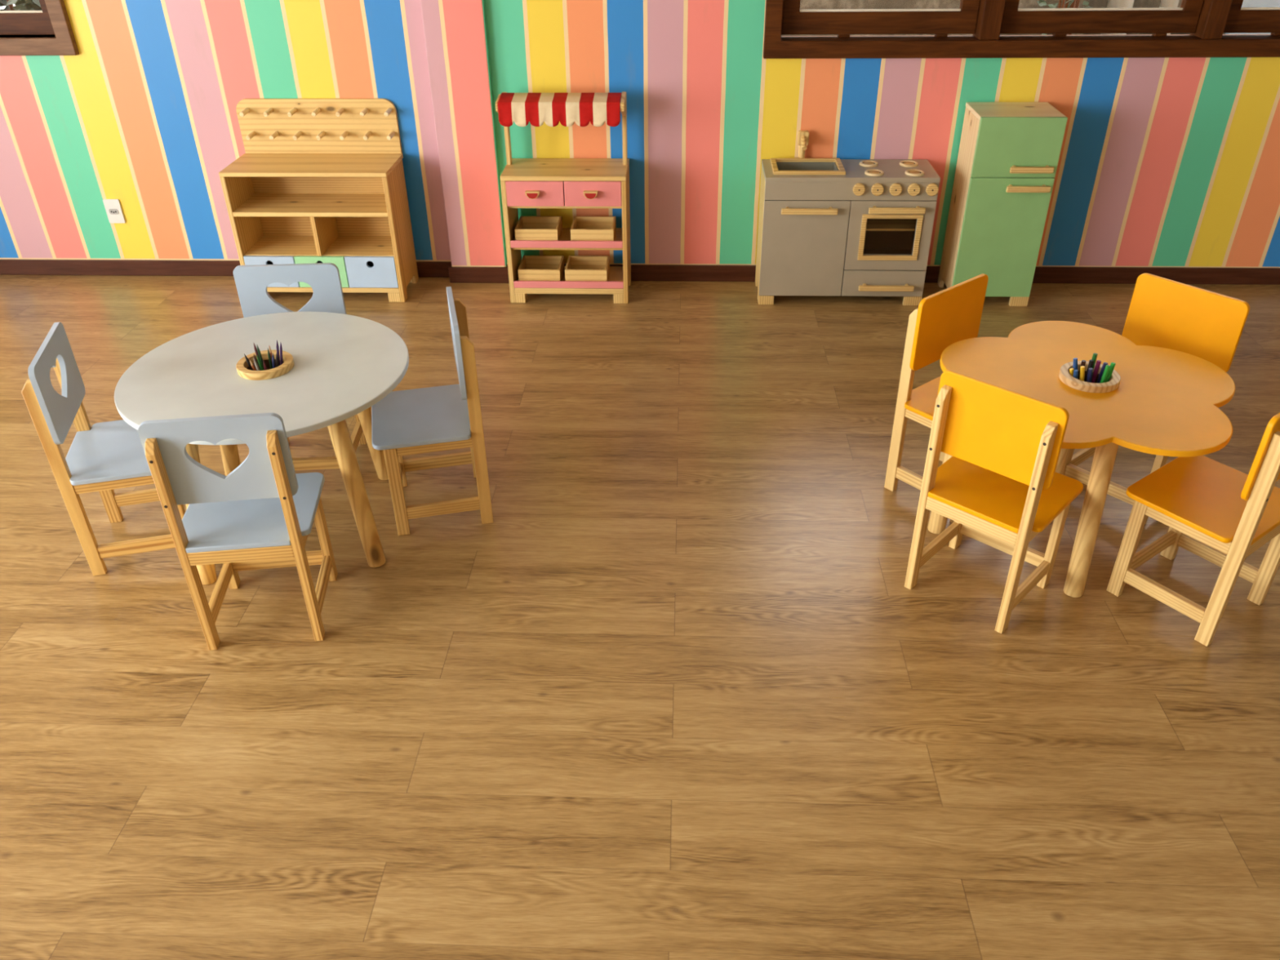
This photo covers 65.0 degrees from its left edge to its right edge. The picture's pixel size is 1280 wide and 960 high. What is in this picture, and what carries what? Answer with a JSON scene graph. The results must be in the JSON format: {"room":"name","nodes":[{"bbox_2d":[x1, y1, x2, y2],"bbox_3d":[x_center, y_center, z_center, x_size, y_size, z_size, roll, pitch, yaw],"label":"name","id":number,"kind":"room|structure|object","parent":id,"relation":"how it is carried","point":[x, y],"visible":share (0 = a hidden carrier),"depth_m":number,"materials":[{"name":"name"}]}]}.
{"room":"children's room","nodes":[
{"label":"children's room","id":0,"kind":"room"},
{"bbox_2d":[420,0,506,266],"bbox_3d":[-0.790,-2.236,4.191,0.262,2.900,0.208,1,33,2],"label":"wall column","id":1,"kind":"structure","parent":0,"point":[454,30],"depth_m":4.50,"materials":[{"name":"paint"}]},
{"bbox_2d":[448,266,509,283],"bbox_3d":[-0.780,-0.993,4.868,0.290,0.079,0.014,1,33,2],"label":"baseboard","id":2,"kind":"structure","parent":1,"relation":"attached to","point":[456,274],"depth_m":4.86,"materials":[{"name":"brown wood"}]},
{"bbox_2d":[0,275,1279,959],"bbox_3d":[-0.142,1.417,1.318,9.950,0.100,8.950,1,33,2],"label":"floor","id":3,"kind":"structure","parent":0,"point":[684,693],"depth_m":2.57,"materials":[{"name":"brown wood"}]},
{"bbox_2d":[21,321,185,575],"bbox_3d":[-1.510,-0.103,2.960,0.328,0.684,0.342,-8,34,-12],"label":"child chair","id":4,"kind":"object","parent":3,"relation":"on","point":[102,457],"visible":0.76,"depth_m":2.88,"materials":[{"name":"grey wood"}]},
{"bbox_2d":[137,413,337,650],"bbox_3d":[-1.037,0.075,2.678,0.342,0.684,0.328,-4,33,-5],"label":"child chair","id":5,"kind":"object","parent":3,"relation":"on","point":[261,514],"visible":1,"depth_m":2.55,"materials":[{"name":"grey wood"}]},
{"bbox_2d":[114,311,408,585],"bbox_3d":[-1.076,-0.090,3.052,0.807,0.558,0.807,1,33,2],"label":"round table","id":6,"kind":"object","parent":3,"relation":"on","point":[344,365],"visible":0.76,"depth_m":2.88,"materials":[{"name":"grey paint"}]},
{"bbox_2d":[235,349,293,380],"bbox_3d":[-1.078,-0.290,2.921,0.157,0.120,0.157,1,33,2],"label":"pencil cup","id":7,"kind":"object","parent":6,"relation":"on","point":[243,370],"visible":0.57,"depth_m":2.86,"materials":[{"name":"brown wood"}]},
{"bbox_2d":[244,354,253,370],"bbox_3d":[-1.108,-0.299,2.901,0.037,0.147,0.008,-2,33,-1],"label":"pencil","id":8,"kind":"object","parent":7,"relation":"in","point":[246,357],"visible":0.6,"depth_m":2.88,"materials":[{"name":"black paint"}]},
{"bbox_2d":[248,358,256,370],"bbox_3d":[-1.093,-0.289,2.893,0.032,0.140,0.008,-8,34,-10],"label":"pencil","id":9,"kind":"object","parent":7,"relation":"in","point":[251,362],"visible":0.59,"depth_m":2.86,"materials":[{"name":"orange paint"}]},
{"bbox_2d":[253,357,259,370],"bbox_3d":[-1.082,-0.287,2.885,0.024,0.145,0.008,-12,35,-17],"label":"pencil","id":10,"kind":"object","parent":7,"relation":"in","point":[255,362],"visible":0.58,"depth_m":2.85,"materials":[{"name":"grey paint"}]},
{"bbox_2d":[253,342,259,358],"bbox_3d":[-1.103,-0.326,2.931,0.025,0.159,0.008,21,39,30],"label":"pencil","id":11,"kind":"object","parent":7,"relation":"in","point":[255,347],"visible":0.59,"depth_m":2.90,"materials":[{"name":"red paint"}]},
{"bbox_2d":[253,354,261,370],"bbox_3d":[-1.097,-0.303,2.916,0.022,0.137,0.008,11,35,17],"label":"pencil","id":12,"kind":"object","parent":7,"relation":"in","point":[255,357],"visible":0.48,"depth_m":2.89,"materials":[{"name":"brown paint"}]},
{"bbox_2d":[256,344,264,370],"bbox_3d":[-1.088,-0.318,2.913,0.015,0.165,0.008,1,33,2],"label":"pencil","id":13,"kind":"object","parent":7,"relation":"in","point":[258,348],"visible":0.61,"depth_m":2.89,"materials":[{"name":"green paint"}]},
{"bbox_2d":[257,355,263,370],"bbox_3d":[-1.079,-0.296,2.896,0.008,0.148,0.022,26,41,34],"label":"pencil","id":14,"kind":"object","parent":7,"relation":"in","point":[258,358],"visible":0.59,"depth_m":2.87,"materials":[{"name":"green paint"}]},
{"bbox_2d":[267,348,272,368],"bbox_3d":[-1.063,-0.311,2.908,0.014,0.158,0.008,14,36,21],"label":"pencil","id":15,"kind":"object","parent":7,"relation":"in","point":[268,353],"visible":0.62,"depth_m":2.88,"materials":[{"name":"green paint"}]},
{"bbox_2d":[269,346,272,364],"bbox_3d":[-1.068,-0.321,2.925,0.016,0.156,0.008,-20,38,-27],"label":"pencil","id":16,"kind":"object","parent":7,"relation":"in","point":[270,351],"visible":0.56,"depth_m":2.90,"materials":[{"name":"orange paint"}]},
{"bbox_2d":[271,352,275,368],"bbox_3d":[-1.055,-0.299,2.900,0.023,0.147,0.008,-8,34,-11],"label":"pencil","id":17,"kind":"object","parent":7,"relation":"in","point":[273,357],"visible":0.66,"depth_m":2.87,"materials":[{"name":"blue paint"}]},
{"bbox_2d":[275,353,279,366],"bbox_3d":[-1.046,-0.303,2.904,0.028,0.149,0.008,8,34,14],"label":"pencil","id":18,"kind":"object","parent":7,"relation":"in","point":[277,357],"visible":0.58,"depth_m":2.87,"materials":[{"name":"black paint"}]},
{"bbox_2d":[275,340,279,365],"bbox_3d":[-1.053,-0.329,2.930,0.008,0.165,0.029,23,40,32],"label":"pencil","id":19,"kind":"object","parent":7,"relation":"in","point":[277,344],"visible":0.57,"depth_m":2.91,"materials":[{"name":"purple paint"}]},
{"bbox_2d":[280,342,283,364],"bbox_3d":[-1.039,-0.321,2.912,0.031,0.170,0.008,-10,34,-14],"label":"pencil","id":20,"kind":"object","parent":7,"relation":"in","point":[281,347],"visible":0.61,"depth_m":2.89,"materials":[{"name":"purple paint"}]},
{"bbox_2d":[233,262,366,470],"bbox_3d":[-1.132,-0.340,3.316,0.342,0.684,0.328,-2,33,-2],"label":"child chair","id":21,"kind":"object","parent":3,"relation":"on","point":[251,282],"visible":0.39,"depth_m":3.27,"materials":[{"name":"grey wood"}]},
{"bbox_2d":[218,97,418,302],"bbox_3d":[-1.466,-1.276,4.616,0.742,0.842,0.324,1,33,2],"label":"shelf","id":22,"kind":"object","parent":3,"relation":"on","point":[316,180],"visible":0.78,"depth_m":4.60,"materials":[{"name":"brown wood"}]},
{"bbox_2d":[218,153,403,177],"bbox_3d":[-1.468,-1.415,4.516,0.742,0.019,0.305,1,33,2],"label":"countertop","id":23,"kind":"structure","parent":22,"relation":"on","point":[248,165],"depth_m":4.48,"materials":[{"name":"brown wood"}]},
{"bbox_2d":[367,261,373,266],"bbox_3d":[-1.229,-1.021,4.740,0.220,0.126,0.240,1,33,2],"label":"knob","id":24,"kind":"object","parent":22,"relation":"on","point":[370,264],"depth_m":4.86,"materials":[{"name":"black plastic"}]},
{"bbox_2d":[371,286,493,535],"bbox_3d":[-0.662,-0.209,3.106,0.328,0.684,0.342,-8,34,-10],"label":"child chair","id":25,"kind":"object","parent":3,"relation":"on","point":[407,422],"visible":0.98,"depth_m":3.08,"materials":[{"name":"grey wood"}]},
{"bbox_2d":[495,91,631,303],"bbox_3d":[-0.330,-1.264,4.528,0.553,0.895,0.311,1,33,2],"label":"market stall","id":26,"kind":"object","parent":3,"relation":"on","point":[526,183],"visible":0.95,"depth_m":4.40,"materials":[{"name":"brown wood"}]},
{"bbox_2d":[514,216,562,240],"bbox_3d":[-0.462,-1.142,4.604,0.193,0.074,0.185,1,33,2],"label":"wooden crate","id":27,"kind":"object","parent":26,"relation":"on","point":[527,228],"visible":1,"depth_m":4.58,"materials":[{"name":"brown wood"}]},
{"bbox_2d":[517,255,564,280],"bbox_3d":[-0.460,-0.983,4.707,0.193,0.074,0.185,1,33,2],"label":"wooden crate","id":28,"kind":"object","parent":26,"relation":"on","point":[531,268],"visible":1,"depth_m":4.70,"materials":[{"name":"brown wood"}]},
{"bbox_2d":[507,201,622,208],"bbox_3d":[-0.326,-1.272,4.538,0.505,0.012,0.245,1,33,2],"label":"shelf","id":29,"kind":"object","parent":26,"relation":"attached to","point":[510,204],"depth_m":4.41,"materials":[{"name":"pink wood"}]},
{"bbox_2d":[500,158,629,181],"bbox_3d":[-0.328,-1.381,4.469,0.547,0.021,0.282,1,33,2],"label":"countertop","id":30,"kind":"structure","parent":26,"relation":"on","point":[521,169],"depth_m":4.42,"materials":[{"name":"brown wood"}]},
{"bbox_2d":[564,255,609,280],"bbox_3d":[-0.244,-0.980,4.699,0.193,0.074,0.185,1,33,2],"label":"wooden crate","id":31,"kind":"object","parent":26,"relation":"on","point":[578,268],"visible":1,"depth_m":4.71,"materials":[{"name":"brown wood"}]},
{"bbox_2d":[570,216,616,240],"bbox_3d":[-0.211,-1.139,4.593,0.193,0.074,0.185,1,33,2],"label":"wooden crate","id":32,"kind":"object","parent":26,"relation":"on","point":[583,228],"visible":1,"depth_m":4.57,"materials":[{"name":"brown wood"}]},
{"bbox_2d":[755,130,940,305],"bbox_3d":[0.917,-1.170,4.525,0.743,0.715,0.320,1,33,2],"label":"play kitchen","id":33,"kind":"object","parent":3,"relation":"on","point":[830,227],"visible":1,"depth_m":4.46,"materials":[{"name":"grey wood"}]},
{"bbox_2d":[796,130,808,158],"bbox_3d":[0.724,-1.473,4.459,0.048,0.131,0.106,1,33,2],"label":"faucet","id":34,"kind":"object","parent":33,"relation":"on","point":[802,135],"depth_m":4.45,"materials":[{"name":"brown wood"}]},
{"bbox_2d":[776,161,838,170],"bbox_3d":[0.737,-1.341,4.452,0.266,0.085,0.174,1,33,2],"label":"basin","id":35,"kind":"object","parent":33,"relation":"in","point":[780,166],"depth_m":4.51,"materials":[{"name":"grey paint"}]},
{"bbox_2d":[761,159,940,182],"bbox_3d":[0.916,-1.362,4.422,0.743,0.020,0.284,1,33,2],"label":"countertop","id":36,"kind":"structure","parent":33,"relation":"on","point":[893,171],"depth_m":4.33,"materials":[{"name":"grey paint"}]},
{"bbox_2d":[844,200,936,270],"bbox_3d":[1.105,-1.137,4.526,0.366,0.319,0.301,1,33,2],"label":"oven","id":37,"kind":"object","parent":33,"relation":"in","point":[879,234],"depth_m":4.46,"materials":[{"name":"grey wood"}]},
{"bbox_2d":[884,273,988,523],"bbox_3d":[1.029,-0.248,3.136,0.342,0.684,0.328,-25,40,-32],"label":"child chair","id":38,"kind":"object","parent":3,"relation":"on","point":[953,314],"visible":0.43,"depth_m":3.10,"materials":[{"name":"brown wood"}]},
{"bbox_2d":[904,369,1083,633],"bbox_3d":[0.982,0.012,2.736,0.342,0.684,0.328,27,42,35],"label":"child chair","id":39,"kind":"object","parent":3,"relation":"on","point":[1000,486],"visible":1,"depth_m":2.62,"materials":[{"name":"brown wood"}]},
{"bbox_2d":[937,102,1067,306],"bbox_3d":[1.592,-1.209,4.465,0.350,0.832,0.316,1,33,2],"label":"refrigerator","id":40,"kind":"object","parent":3,"relation":"on","point":[1008,156],"visible":0.88,"depth_m":4.34,"materials":[{"name":"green wood"}]},
{"bbox_2d":[927,320,1235,597],"bbox_3d":[1.255,-0.051,2.948,0.781,0.557,0.778,1,33,2],"label":"table","id":41,"kind":"object","parent":3,"relation":"on","point":[1166,402],"visible":0.77,"depth_m":2.76,"materials":[{"name":"yellow paint"}]},
{"bbox_2d":[1058,360,1120,393],"bbox_3d":[1.244,-0.244,2.808,0.157,0.120,0.157,1,33,2],"label":"pencil cup","id":42,"kind":"object","parent":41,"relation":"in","point":[1064,376],"visible":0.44,"depth_m":2.74,"materials":[{"name":"brown wood"}]},
{"bbox_2d":[1069,368,1074,377],"bbox_3d":[1.208,-0.255,2.811,0.038,0.125,0.013,7,34,12],"label":"marker pen","id":43,"kind":"object","parent":42,"relation":"in","point":[1071,370],"visible":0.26,"depth_m":2.78,"materials":[{"name":"yellow paint"}]},
{"bbox_2d":[1072,357,1077,369],"bbox_3d":[1.217,-0.271,2.814,0.038,0.149,0.013,12,35,19],"label":"marker pen","id":44,"kind":"object","parent":42,"relation":"in","point":[1075,359],"visible":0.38,"depth_m":2.78,"materials":[{"name":"blue paint"}]},
{"bbox_2d":[1073,369,1078,378],"bbox_3d":[1.208,-0.248,2.796,0.030,0.130,0.014,1,33,2],"label":"marker pen","id":45,"kind":"object","parent":42,"relation":"in","point":[1075,371],"visible":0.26,"depth_m":2.76,"materials":[{"name":"blue paint"}]},
{"bbox_2d":[1077,360,1085,379],"bbox_3d":[1.232,-0.272,2.821,0.016,0.140,0.013,1,33,2],"label":"marker pen","id":46,"kind":"object","parent":42,"relation":"in","point":[1083,362],"visible":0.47,"depth_m":2.79,"materials":[{"name":"brown paint"}]},
{"bbox_2d":[1079,365,1084,381],"bbox_3d":[1.224,-0.251,2.789,0.033,0.142,0.012,5,33,8],"label":"marker pen","id":47,"kind":"object","parent":42,"relation":"in","point":[1082,367],"visible":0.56,"depth_m":2.76,"materials":[{"name":"yellow paint"}]},
{"bbox_2d":[1084,359,1093,382],"bbox_3d":[1.244,-0.267,2.806,0.013,0.148,0.014,1,33,2],"label":"marker pen","id":48,"kind":"object","parent":42,"relation":"in","point":[1091,362],"visible":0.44,"depth_m":2.77,"materials":[{"name":"black paint"}]},
{"bbox_2d":[1086,368,1093,382],"bbox_3d":[1.240,-0.248,2.785,0.030,0.140,0.013,-12,35,-17],"label":"marker pen","id":49,"kind":"object","parent":42,"relation":"in","point":[1090,370],"visible":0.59,"depth_m":2.75,"materials":[{"name":"blue paint"}]},
{"bbox_2d":[1091,352,1097,368],"bbox_3d":[1.253,-0.279,2.812,0.019,0.162,0.012,-27,41,-34],"label":"marker pen","id":50,"kind":"object","parent":42,"relation":"in","point":[1095,355],"visible":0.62,"depth_m":2.77,"materials":[{"name":"green paint"}]},
{"bbox_2d":[1090,360,1101,382],"bbox_3d":[1.262,-0.266,2.807,0.020,0.146,0.013,-24,39,-31],"label":"marker pen","id":51,"kind":"object","parent":42,"relation":"in","point":[1096,368],"visible":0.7,"depth_m":2.78,"materials":[{"name":"paint"}]},
{"bbox_2d":[1096,362,1107,382],"bbox_3d":[1.271,-0.258,2.793,0.026,0.148,0.012,-10,34,-14],"label":"marker pen","id":52,"kind":"object","parent":42,"relation":"in","point":[1104,364],"visible":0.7,"depth_m":2.77,"materials":[{"name":"blue paint"}]},
{"bbox_2d":[1099,364,1110,382],"bbox_3d":[1.268,-0.247,2.776,0.031,0.150,0.012,-10,34,-15],"label":"marker pen","id":53,"kind":"object","parent":42,"relation":"in","point":[1106,371],"visible":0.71,"depth_m":2.75,"materials":[{"name":"green paint"}]},
{"bbox_2d":[1104,362,1115,382],"bbox_3d":[1.285,-0.255,2.785,0.031,0.152,0.012,-10,34,-14],"label":"marker pen","id":54,"kind":"object","parent":42,"relation":"in","point":[1113,364],"visible":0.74,"depth_m":2.75,"materials":[{"name":"green paint"}]},
{"bbox_2d":[1062,272,1249,524],"bbox_3d":[1.566,-0.247,3.124,0.328,0.684,0.342,-25,40,-33],"label":"child chair","id":55,"kind":"object","parent":3,"relation":"on","point":[1206,325],"visible":0.28,"depth_m":3.06,"materials":[{"name":"brown wood"}]},
{"bbox_2d":[1106,412,1279,646],"bbox_3d":[1.537,0.039,2.684,0.342,0.684,0.328,-22,39,-30],"label":"child chair","id":56,"kind":"object","parent":3,"relation":"on","point":[1220,513],"visible":0.93,"depth_m":2.68,"materials":[{"name":"brown wood"}]},
{"bbox_2d":[0,0,1279,267],"bbox_3d":[0.021,-2.224,4.159,9.550,2.900,0.132,1,33,2],"label":"wall","id":57,"kind":"structure","parent":0,"point":[1163,162],"depth_m":4.49,"materials":[{"name":"paint"}]},
{"bbox_2d":[0,0,79,55],"bbox_3d":[-3.357,-2.448,4.181,1.733,1.260,0.130,1,33,2],"label":"window","id":58,"kind":"structure","parent":57,"relation":"in","point":[53,20],"depth_m":4.43,"materials":[{"name":"brown wood"}]},
{"bbox_2d":[102,199,125,223],"bbox_3d":[-2.533,-1.294,4.842,0.079,0.117,0.012,1,33,2],"label":"power outlet","id":59,"kind":"object","parent":57,"relation":"attached to","point":[113,209],"visible":1,"depth_m":4.84,"materials":[{"name":"white plastic"}]},
{"bbox_2d":[108,208,119,214],"bbox_3d":[-2.533,-1.292,4.838,0.046,0.027,0.003,1,33,2],"label":"socket","id":60,"kind":"object","parent":59,"relation":"attached to","point":[111,211],"depth_m":4.84,"materials":[{"name":"plastic"}]},
{"bbox_2d":[0,259,451,277],"bbox_3d":[-2.823,-1.059,5.008,3.833,0.078,0.014,1,33,2],"label":"baseboard","id":61,"kind":"structure","parent":57,"relation":"attached to","point":[7,267],"depth_m":4.99,"materials":[{"name":"brown wood"}]},
{"bbox_2d":[482,0,506,266],"bbox_3d":[-0.662,-2.221,4.094,0.002,2.820,0.036,1,33,2],"label":"trim","id":62,"kind":"structure","parent":57,"relation":"attached to","point":[483,3],"depth_m":4.51,"materials":[{"name":"paint"}]},
{"bbox_2d":[506,263,1279,284],"bbox_3d":[2.079,-0.975,4.786,5.453,0.080,0.014,1,33,2],"label":"baseboard","id":63,"kind":"structure","parent":57,"relation":"attached to","point":[691,273],"depth_m":4.78,"materials":[{"name":"brown wood"}]},
{"bbox_2d":[763,0,1279,58],"bbox_3d":[1.917,-2.352,3.949,2.788,1.276,0.130,1,33,2],"label":"window","id":64,"kind":"structure","parent":57,"relation":"in","point":[1206,21],"depth_m":4.24,"materials":[{"name":"brown wood"}]},
{"label":"outside","id":65,"kind":"structure","parent":0,"visible":0},
{"bbox_3d":[2.700,-2.095,6.770,7.200,0.100,4.160,1,33,2],"label":"floor","id":66,"kind":"structure","parent":65,"visible":0},
{"bbox_2d":[781,0,1225,35],"bbox_3d":[2.368,-2.725,5.755,6.200,2.150,0.200,1,33,2],"label":"wall","id":67,"kind":"structure","parent":66,"relation":"on","point":[804,4],"depth_m":5.70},
{"bbox_2d":[1036,0,1092,35],"bbox_3d":[2.314,-2.385,5.557,0.398,1.719,0.321,1,33,2],"label":"shrub","id":68,"kind":"object","parent":66,"relation":"on","point":[1073,3],"visible":0.09,"depth_m":5.41,"materials":[{"name":"green plant"}]},
{"bbox_2d":[1100,0,1133,35],"bbox_3d":[2.614,-2.654,5.430,0.130,2.300,0.130,1,33,2],"label":"post","id":69,"kind":"object","parent":66,"relation":"on","point":[1111,3],"visible":0.02,"depth_m":5.43,"materials":[{"name":"paint"}]},
{"bbox_2d":[1159,0,1178,34],"bbox_3d":[2.874,-2.650,5.420,0.090,2.300,0.090,1,33,2],"label":"post","id":70,"kind":"object","parent":66,"relation":"on","point":[1164,3],"visible":0.02,"depth_m":5.43,"materials":[{"name":"paint"}]},
{"bbox_2d":[1225,0,1279,34],"bbox_3d":[3.599,-2.433,5.347,0.900,2.000,0.040,1,33,2],"label":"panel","id":71,"kind":"object","parent":66,"relation":"on","point":[1246,3],"visible":0.02,"depth_m":5.29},
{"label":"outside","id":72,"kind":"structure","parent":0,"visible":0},
{"bbox_3d":[-4.274,-2.464,7.466,6.800,0.100,5.160,1,33,2],"label":"floor","id":73,"kind":"structure","parent":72,"visible":0},
{"bbox_2d":[0,0,41,10],"bbox_3d":[-3.742,-2.503,5.601,2.124,1.997,1.198,1,33,2],"label":"shrub","id":74,"kind":"object","parent":73,"relation":"on","point":[36,5],"visible":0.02,"depth_m":5.30,"materials":[{"name":"green plant"}]},
{"bbox_2d":[5,0,35,10],"bbox_3d":[-2.926,-1.865,5.080,0.512,1.474,0.394,1,33,2],"label":"shrub","id":75,"kind":"object","parent":73,"relation":"on","point":[9,2],"visible":0.02,"depth_m":4.82,"materials":[{"name":"green plant"}]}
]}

